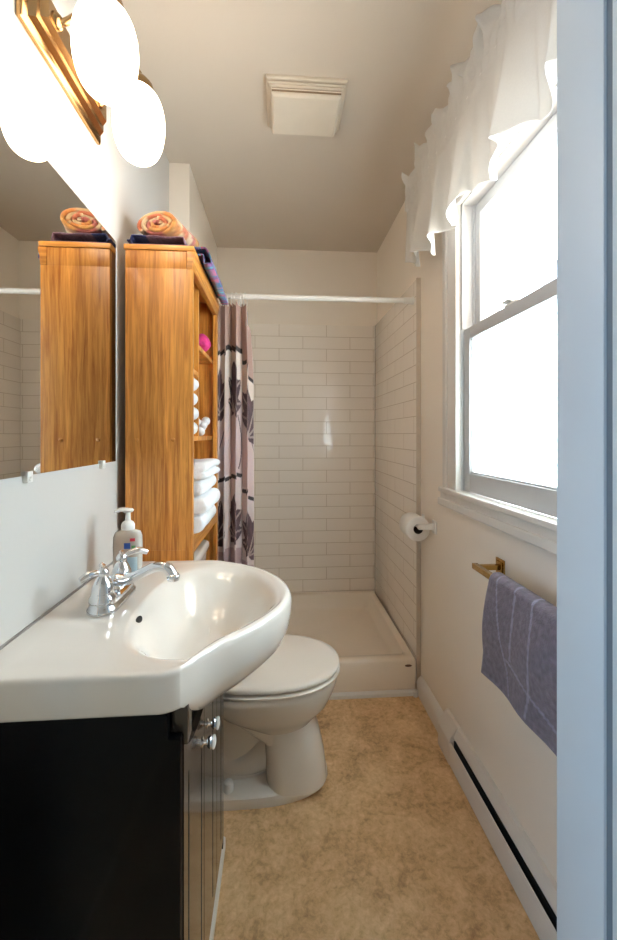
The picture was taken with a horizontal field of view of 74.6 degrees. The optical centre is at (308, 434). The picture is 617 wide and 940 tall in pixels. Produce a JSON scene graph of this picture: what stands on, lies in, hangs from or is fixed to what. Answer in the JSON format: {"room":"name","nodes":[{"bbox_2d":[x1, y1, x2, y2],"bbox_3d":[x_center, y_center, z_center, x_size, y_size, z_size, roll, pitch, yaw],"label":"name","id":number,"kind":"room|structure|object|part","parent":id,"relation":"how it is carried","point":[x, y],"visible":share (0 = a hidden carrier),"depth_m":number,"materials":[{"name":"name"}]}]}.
{"room":"bathroom","nodes":[
{"label":"bathroom","id":0,"kind":"room"},
{"bbox_2d":[0,0,168,645],"bbox_3d":[-0.672,-0.015,1.580,0.120,2.430,2.370,0,0,-4],"label":"wall","id":1,"kind":"structure","parent":0,"point":[57,527],"depth_m":0.93,"materials":[{"name":"white paint"}]},
{"bbox_2d":[0,105,115,482],"bbox_3d":[-0.555,-0.245,0.885,0.012,0.677,0.677,0,0,-4],"label":"wall mirror","id":2,"kind":"object","parent":1,"relation":"attached to","point":[58,261],"visible":1,"depth_m":0.87,"materials":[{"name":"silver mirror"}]},
{"bbox_2d":[16,0,164,166],"bbox_3d":[-0.464,-0.823,0.941,0.200,0.242,0.345,0,0,-4],"label":"vanity light","id":3,"kind":"object","parent":1,"relation":"attached to","point":[96,65],"visible":1,"depth_m":0.83,"materials":[{"name":"white glass"}]},
{"bbox_3d":[-0.544,-0.850,0.935,0.039,0.116,0.345,0,0,-4],"label":"plate","id":4,"kind":"part","parent":3,"relation":"part of","materials":[{"name":"gold metal"}]},
{"bbox_3d":[-0.452,-0.889,0.837,0.135,0.110,0.072,0,0,-4],"label":"lamp arm","id":5,"kind":"part","parent":3,"relation":"part of","materials":[{"name":"gold metal"}]},
{"bbox_3d":[-0.420,-0.791,0.840,0.127,0.179,0.127,0,0,-4],"label":"globe","id":6,"kind":"part","parent":3,"relation":"part of","materials":[{"name":"white glass"}]},
{"bbox_3d":[-0.466,-0.889,1.036,0.135,0.110,0.072,0,0,-4],"label":"lamp arm","id":7,"kind":"part","parent":3,"relation":"part of","materials":[{"name":"gold metal"}]},
{"bbox_3d":[-0.435,-0.791,1.038,0.127,0.179,0.127,0,0,-4],"label":"globe","id":8,"kind":"part","parent":3,"relation":"part of","materials":[{"name":"white glass"}]},
{"bbox_2d":[169,163,216,270],"bbox_3d":[-0.614,-0.015,2.241,0.090,2.430,0.820,0,0,-4],"label":"wall","id":9,"kind":"structure","parent":0,"point":[185,202],"depth_m":1.84,"materials":[{"name":"white paint"}]},
{"bbox_2d":[217,247,376,325],"bbox_3d":[-0.058,-0.015,2.753,1.275,2.430,0.120,0,0,-4],"label":"wall","id":10,"kind":"structure","parent":0,"point":[239,270],"depth_m":2.69,"materials":[{"name":"white paint"}]},
{"bbox_2d":[248,324,374,592],"bbox_3d":[-0.077,0.168,2.686,1.046,1.795,0.012,0,0,-4],"label":"tiled wall","id":11,"kind":"structure","parent":10,"relation":"attached to","point":[314,385],"depth_m":2.69,"materials":[{"name":"white tile"}]},
{"bbox_2d":[122,0,556,264],"bbox_3d":[-0.040,-1.270,0.553,3.400,0.080,4.510,0,0,-4],"label":"ceiling","id":12,"kind":"structure","parent":0,"point":[207,63],"depth_m":1.53,"materials":[{"name":"white paint"}]},
{"bbox_2d":[266,74,347,136],"bbox_3d":[-0.013,-1.206,1.502,0.283,0.046,0.227,0,0,-4],"label":"exhaust fan","id":13,"kind":"object","parent":12,"relation":"attached to","point":[296,105],"visible":1,"depth_m":1.45,"materials":[{"name":"plastic"}]},
{"bbox_3d":[-0.013,-1.207,1.502,0.243,0.026,0.187,0,0,-4],"label":"frame","id":14,"kind":"part","parent":13,"relation":"part of","materials":[{"name":"white plastic"}]},
{"bbox_2d":[329,689,417,699],"bbox_3d":[-0.056,1.187,1.825,1.123,0.027,0.028,0,0,-4],"label":"baseboard","id":15,"kind":"structure","parent":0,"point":[405,692],"depth_m":1.85,"materials":[{"name":"white paint"}]},
{"bbox_2d":[214,696,539,939],"bbox_3d":[-0.040,1.240,0.553,3.400,0.080,4.510,0,0,-4],"label":"floor","id":16,"kind":"structure","parent":0,"point":[391,845],"depth_m":1.16,"materials":[{"name":"tile"}]},
{"bbox_2d":[0,694,225,939],"bbox_3d":[-0.377,0.824,0.902,0.366,0.753,0.530,0,0,-4],"label":"vanity cabinet","id":17,"kind":"object","parent":16,"relation":"on","point":[112,828],"visible":0.73,"depth_m":0.64,"materials":[{"name":"black paint"}]},
{"bbox_2d":[0,560,290,722],"bbox_3d":[-0.301,0.453,0.933,0.525,0.154,0.595,0,0,-4],"label":"sink","id":18,"kind":"object","parent":17,"relation":"in","point":[192,639],"visible":0.97,"depth_m":0.77,"materials":[{"name":"ceramic"}]},
{"bbox_2d":[113,507,142,571],"bbox_3d":[-0.478,0.284,1.073,0.072,0.186,0.046,0,0,-4],"label":"soap dispenser","id":19,"kind":"object","parent":18,"relation":"on","point":[128,537],"visible":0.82,"depth_m":1.05,"materials":[{"name":"white plastic"}]},
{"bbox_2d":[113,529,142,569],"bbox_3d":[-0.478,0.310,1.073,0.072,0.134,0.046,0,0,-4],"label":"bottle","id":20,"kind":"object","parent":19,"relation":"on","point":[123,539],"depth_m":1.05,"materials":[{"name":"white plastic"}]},
{"bbox_2d":[78,547,179,616],"bbox_3d":[-0.390,0.327,0.929,0.193,0.102,0.172,0,0,-4],"label":"faucet","id":21,"kind":"object","parent":18,"relation":"on","point":[108,593],"visible":1,"depth_m":0.91,"materials":[{"name":"silver metal"}]},
{"bbox_3d":[-0.461,0.298,0.858,0.017,0.021,0.049,0,0,39],"label":"lever","id":22,"kind":"part","parent":21,"relation":"part of","materials":[{"name":"silver metal"}]},
{"bbox_3d":[-0.447,0.364,0.926,0.064,0.028,0.168,0,0,-4],"label":"plate","id":23,"kind":"part","parent":21,"relation":"part of","materials":[{"name":"silver metal"}]},
{"bbox_3d":[-0.427,0.289,0.995,0.064,0.025,0.017,0,0,-35],"label":"lever","id":24,"kind":"part","parent":21,"relation":"part of","materials":[{"name":"silver metal"}]},
{"bbox_3d":[-0.379,0.327,0.920,0.173,0.081,0.036,0,0,5],"label":"spout","id":25,"kind":"part","parent":21,"relation":"part of","materials":[{"name":"silver metal"}]},
{"bbox_3d":[-0.241,0.839,0.902,0.006,0.722,0.477,0,0,-4],"label":"frame","id":26,"kind":"part","parent":17,"relation":"part of","materials":[{"name":"brown paint"}]},
{"bbox_3d":[-0.219,0.810,0.755,0.016,0.640,0.178,0,0,-4],"label":"door","id":27,"kind":"part","parent":17,"relation":"part of","materials":[{"name":"brown paint"}]},
{"bbox_3d":[-0.409,0.824,1.137,0.335,0.753,0.016,0,0,-4],"label":"panel","id":28,"kind":"part","parent":17,"relation":"part of","materials":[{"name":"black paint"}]},
{"bbox_3d":[-0.206,0.624,0.823,0.022,0.025,0.025,0,0,-4],"label":"knob","id":29,"kind":"part","parent":17,"relation":"part of","materials":[{"name":"silver metal"}]},
{"bbox_3d":[-0.232,0.846,0.932,0.016,0.569,0.168,0,0,-4],"label":"door","id":30,"kind":"part","parent":17,"relation":"part of","materials":[{"name":"brown paint"}]},
{"bbox_3d":[-0.209,0.624,0.877,0.022,0.025,0.025,0,0,-4],"label":"knob","id":31,"kind":"part","parent":17,"relation":"part of","materials":[{"name":"silver metal"}]},
{"bbox_3d":[-0.243,0.810,1.079,0.016,0.640,0.120,0,0,-4],"label":"panel","id":32,"kind":"part","parent":17,"relation":"part of","materials":[{"name":"brown paint"}]},
{"bbox_2d":[124,244,219,560],"bbox_3d":[-0.476,0.308,1.502,0.214,1.784,0.523,0,0,-4],"label":"storage cabinet","id":33,"kind":"object","parent":16,"relation":"on","point":[171,300],"visible":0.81,"depth_m":1.25,"materials":[{"name":"brown wood"}]},
{"bbox_3d":[-0.469,-0.540,1.253,0.184,0.054,0.018,0,0,-4],"label":"panel","id":34,"kind":"part","parent":33,"relation":"part of","materials":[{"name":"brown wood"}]},
{"bbox_2d":[127,234,187,245],"bbox_3d":[-0.489,-0.605,1.491,0.177,0.032,0.475,0,0,-4],"label":"folded towel","id":35,"kind":"object","parent":33,"relation":"on","point":[134,239],"visible":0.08,"depth_m":1.27,"materials":[{"name":"blue fabric"}]},
{"bbox_2d":[137,211,198,246],"bbox_3d":[-0.462,-0.664,1.346,0.135,0.074,0.165,0,0,10],"label":"rolled towel","id":36,"kind":"object","parent":35,"relation":"on","point":[161,223],"visible":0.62,"depth_m":1.27,"materials":[{"name":"orange fabric"}]},
{"bbox_3d":[-0.460,0.344,1.254,0.203,1.713,0.018,0,0,-4],"label":"panel","id":37,"kind":"part","parent":33,"relation":"part of","materials":[{"name":"brown wood"}]},
{"bbox_3d":[-0.469,0.777,1.244,0.183,0.845,0.002,0,0,-4],"label":"rail","id":38,"kind":"part","parent":33,"relation":"part of","materials":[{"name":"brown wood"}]},
{"bbox_2d":[194,422,197,433],"bbox_3d":[-0.406,-0.024,1.346,0.050,0.047,0.140,0,0,-4],"label":"rolled washcloth","id":39,"kind":"object","parent":33,"relation":"on","point":[195,424],"visible":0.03,"depth_m":1.39,"materials":[{"name":"white fabric"}]},
{"bbox_2d":[194,407,198,419],"bbox_3d":[-0.403,-0.074,1.346,0.051,0.046,0.138,0,0,-4],"label":"rolled washcloth","id":40,"kind":"object","parent":39,"relation":"on","point":[196,413],"visible":0.09,"depth_m":1.38,"materials":[{"name":"white fabric"}]},
{"bbox_2d":[194,394,197,404],"bbox_3d":[-0.406,-0.126,1.346,0.050,0.046,0.139,0,0,-4],"label":"rolled washcloth","id":41,"kind":"object","parent":40,"relation":"on","point":[195,395],"visible":0.06,"depth_m":1.39,"materials":[{"name":"white fabric"}]},
{"bbox_2d":[194,378,198,390],"bbox_3d":[-0.403,-0.176,1.346,0.051,0.047,0.138,0,0,-4],"label":"rolled washcloth","id":42,"kind":"object","parent":41,"relation":"on","point":[196,383],"visible":0.09,"depth_m":1.39,"materials":[{"name":"white fabric"}]},
{"bbox_3d":[-0.504,0.317,1.749,0.187,1.767,0.018,0,0,-4],"label":"panel","id":43,"kind":"part","parent":33,"relation":"part of","materials":[{"name":"brown wood"}]},
{"bbox_2d":[194,436,212,440],"bbox_3d":[-0.483,0.012,1.501,0.177,0.016,0.479,0,0,-4],"label":"shelf","id":44,"kind":"object","parent":33,"relation":"attached to","point":[196,438],"depth_m":1.55,"materials":[{"name":"brown wood"}]},
{"bbox_3d":[-0.382,-0.540,1.509,0.025,0.055,0.518,0,0,-4],"label":"crown rail","id":45,"kind":"part","parent":33,"relation":"part of","materials":[{"name":"brown wood"}]},
{"bbox_2d":[199,417,209,435],"bbox_3d":[-0.409,-0.034,1.544,0.064,0.074,0.065,0,0,-4],"label":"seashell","id":46,"kind":"object","parent":33,"relation":"on","point":[205,421],"visible":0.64,"depth_m":1.53,"materials":[{"name":"white"}]},
{"bbox_2d":[194,505,215,533],"bbox_3d":[-0.449,0.283,1.411,0.219,0.059,0.270,0,0,-4],"label":"folded towel","id":47,"kind":"object","parent":33,"relation":"on","point":[200,521],"visible":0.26,"depth_m":1.29,"materials":[{"name":"white fabric"}]},
{"bbox_2d":[194,488,219,514],"bbox_3d":[-0.440,0.225,1.406,0.238,0.057,0.258,0,0,-4],"label":"folded towel","id":48,"kind":"object","parent":47,"relation":"on","point":[203,503],"visible":0.34,"depth_m":1.30,"materials":[{"name":"white fabric"}]},
{"bbox_2d":[194,475,215,495],"bbox_3d":[-0.447,0.171,1.411,0.223,0.049,0.270,0,0,-4],"label":"folded towel","id":49,"kind":"object","parent":48,"relation":"on","point":[202,486],"visible":0.32,"depth_m":1.30,"materials":[{"name":"white fabric"}]},
{"bbox_2d":[194,458,219,480],"bbox_3d":[-0.441,0.116,1.406,0.234,0.059,0.258,0,0,-4],"label":"folded towel","id":50,"kind":"object","parent":49,"relation":"on","point":[204,469],"visible":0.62,"depth_m":1.30,"materials":[{"name":"white fabric"}]},
{"bbox_2d":[199,334,210,351],"bbox_3d":[-0.414,-0.353,1.549,0.077,0.063,0.086,0,0,-4],"label":"washcloth","id":51,"kind":"object","parent":33,"relation":"on","point":[204,343],"visible":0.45,"depth_m":1.52,"materials":[{"name":"pink fabric"}]},
{"bbox_3d":[-0.384,0.342,1.500,0.016,0.053,0.462,0,0,-4],"label":"shelf rail","id":52,"kind":"part","parent":33,"relation":"part of","materials":[{"name":"brown wood"}]},
{"bbox_2d":[199,346,212,363],"bbox_3d":[-0.489,-0.313,1.590,0.177,0.016,0.302,0,0,-4],"label":"shelf","id":53,"kind":"object","parent":33,"relation":"attached to","point":[204,358],"depth_m":1.64,"materials":[{"name":"brown wood"}]},
{"bbox_2d":[194,247,227,304],"bbox_3d":[-0.364,-0.588,1.533,0.067,0.061,0.420,0,0,-4],"label":"towel","id":54,"kind":"object","parent":33,"relation":"on","point":[203,253],"visible":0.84,"depth_m":1.42,"materials":[{"name":"fabric"}]},
{"bbox_2d":[194,539,339,810],"bbox_3d":[-0.243,0.814,1.461,0.703,0.772,0.444,0,0,-4],"label":"toilet","id":55,"kind":"object","parent":16,"relation":"on","point":[274,755],"visible":0.47,"depth_m":1.32,"materials":[{"name":"ceramic"}]},
{"bbox_3d":[-0.493,0.446,1.465,0.206,0.036,0.401,0,0,-4],"label":"tank lid","id":56,"kind":"part","parent":55,"relation":"part of","materials":[{"name":"ceramic"}]},
{"bbox_3d":[-0.115,0.817,1.427,0.452,0.014,0.358,0,0,-4],"label":"seat","id":57,"kind":"part","parent":55,"relation":"part of","materials":[{"name":"plastic"}]},
{"bbox_3d":[-0.117,0.794,1.427,0.451,0.024,0.356,0,0,-4],"label":"lid","id":58,"kind":"part","parent":55,"relation":"part of","materials":[{"name":"plastic"}]},
{"bbox_2d":[285,591,415,692],"bbox_3d":[-0.049,1.121,2.259,1.038,0.158,0.840,0,0,-4],"label":"shower pan","id":59,"kind":"object","parent":16,"relation":"on","point":[373,655],"visible":0.34,"depth_m":2.28,"materials":[{"name":"plastic"}]},
{"bbox_2d":[377,202,556,881],"bbox_3d":[0.604,-0.015,1.613,0.120,2.430,2.250,0,0,-4],"label":"wall","id":60,"kind":"structure","parent":0,"point":[520,764],"depth_m":1.47,"materials":[{"name":"white paint"}]},
{"bbox_2d":[375,280,415,659],"bbox_3d":[0.484,0.168,2.308,0.019,1.795,0.822,0,0,-4],"label":"tiled wall","id":61,"kind":"structure","parent":60,"relation":"attached to","point":[395,333],"depth_m":2.20,"materials":[{"name":"white tile"}]},
{"bbox_2d":[217,293,414,304],"bbox_3d":[-0.020,-0.642,1.899,1.045,0.038,0.038,0,0,-4],"label":"shower rod","id":62,"kind":"object","parent":61,"relation":"attached to","point":[406,300],"visible":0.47,"depth_m":1.90,"materials":[{"name":"white plastic"}]},
{"bbox_2d":[218,302,253,566],"bbox_3d":[-0.388,0.182,1.869,0.268,1.595,0.074,0,0,-4],"label":"shower curtain","id":63,"kind":"object","parent":62,"relation":"hanging from","point":[235,360],"visible":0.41,"depth_m":1.87,"materials":[{"name":"fabric"}]},
{"bbox_2d":[416,278,420,688],"bbox_3d":[0.514,0.233,1.893,0.020,1.934,0.010,0,0,-4],"label":"trim","id":64,"kind":"structure","parent":60,"relation":"attached to","point":[418,280],"depth_m":1.89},
{"bbox_2d":[416,514,436,534],"bbox_3d":[0.494,0.390,1.775,0.076,0.056,0.169,0,0,-4],"label":"paper holder","id":65,"kind":"object","parent":60,"relation":"attached to","point":[432,526],"visible":0.73,"depth_m":1.71,"materials":[{"name":"white plastic"}]},
{"bbox_2d":[399,512,429,540],"bbox_3d":[0.465,0.402,1.782,0.106,0.106,0.106,0,0,-4],"label":"toilet paper roll","id":66,"kind":"object","parent":65,"relation":"hanging from","point":[408,522],"visible":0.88,"depth_m":1.73,"materials":[{"name":"paper"}]},
{"bbox_2d":[417,675,442,731],"bbox_3d":[0.523,1.157,1.733,0.024,0.086,0.290,0,0,-4],"label":"baseboard","id":67,"kind":"structure","parent":60,"relation":"attached to","point":[433,709],"depth_m":1.74,"materials":[{"name":"white paint"}]},
{"bbox_2d":[401,0,556,266],"bbox_3d":[0.496,-0.901,1.194,0.155,0.486,1.134,0,0,-4],"label":"window valance","id":68,"kind":"object","parent":60,"relation":"attached to","point":[505,83],"visible":0.98,"depth_m":1.11,"materials":[{"name":"white fabric"}]},
{"bbox_2d":[472,557,504,578],"bbox_3d":[0.552,0.392,0.933,0.082,0.048,0.584,0,0,-4],"label":"towel bar","id":69,"kind":"object","parent":60,"relation":"attached to","point":[483,569],"visible":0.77,"depth_m":1.19,"materials":[{"name":"gold metal"}]},
{"bbox_3d":[0.536,0.392,1.202,0.076,0.048,0.044,0,0,-4],"label":"post","id":70,"kind":"part","parent":69,"relation":"part of","materials":[{"name":"gold metal"}]},
{"bbox_2d":[481,572,556,755],"bbox_3d":[0.517,0.511,0.890,0.062,0.286,0.461,0,0,-4],"label":"hand towel","id":71,"kind":"object","parent":69,"relation":"hanging from","point":[519,626],"visible":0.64,"depth_m":0.93,"materials":[{"name":"purple fabric"}]},
{"bbox_2d":[438,59,556,554],"bbox_3d":[0.636,-0.333,1.129,0.188,1.215,0.990,0,0,-4],"label":"window","id":72,"kind":"structure","parent":60,"relation":"in","point":[473,486],"depth_m":1.27,"materials":[{"name":"paint"}]},
{"bbox_3d":[0.566,0.238,1.124,0.048,0.074,0.990,0,0,-4],"label":"sill","id":73,"kind":"part","parent":72,"relation":"part of","materials":[{"name":"white paint"}]},
{"bbox_3d":[0.602,-0.089,1.107,0.032,0.578,0.712,0,0,-4],"label":"sash","id":74,"kind":"part","parent":72,"relation":"part of","materials":[{"name":"paint"}]},
{"bbox_3d":[0.601,-0.101,1.107,0.004,0.470,0.628,0,0,-4],"label":"pane","id":75,"kind":"part","parent":72,"relation":"part of","materials":[{"name":"white glass"}]},
{"bbox_3d":[0.642,-0.592,1.110,0.032,0.464,0.712,0,0,-4],"label":"sash","id":76,"kind":"part","parent":72,"relation":"part of","materials":[{"name":"glass"}]},
{"bbox_2d":[438,708,556,939],"bbox_3d":[0.560,1.132,1.093,0.043,0.135,0.969,0,0,-4],"label":"baseboard heater","id":77,"kind":"object","parent":60,"relation":"attached to","point":[533,883],"visible":1,"depth_m":1.13,"materials":[{"name":"metal"}]},
{"bbox_3d":[0.046,-0.015,0.505,1.155,2.430,0.120,0,0,-4],"label":"wall","id":78,"kind":"structure","parent":0,"visible":0},
{"bbox_2d":[557,0,616,939],"bbox_3d":[0.405,0.005,0.524,0.075,2.390,0.142,0,0,-4],"label":"trim","id":79,"kind":"structure","parent":78,"relation":"attached to","point":[581,24],"depth_m":0.54,"materials":[{"name":"paint"}]},
{"bbox_2d":[607,0,612,939],"bbox_3d":[0.382,0.041,0.501,0.018,2.318,0.013,0,0,-4],"label":"trim","id":80,"kind":"structure","parent":78,"relation":"attached to","point":[609,2],"depth_m":0.50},
{"label":"outside","id":81,"kind":"structure","parent":0,"visible":0},
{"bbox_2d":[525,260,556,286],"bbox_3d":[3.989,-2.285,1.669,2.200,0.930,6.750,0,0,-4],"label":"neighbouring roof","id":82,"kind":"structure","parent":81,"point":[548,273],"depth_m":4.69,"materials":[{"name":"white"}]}
]}

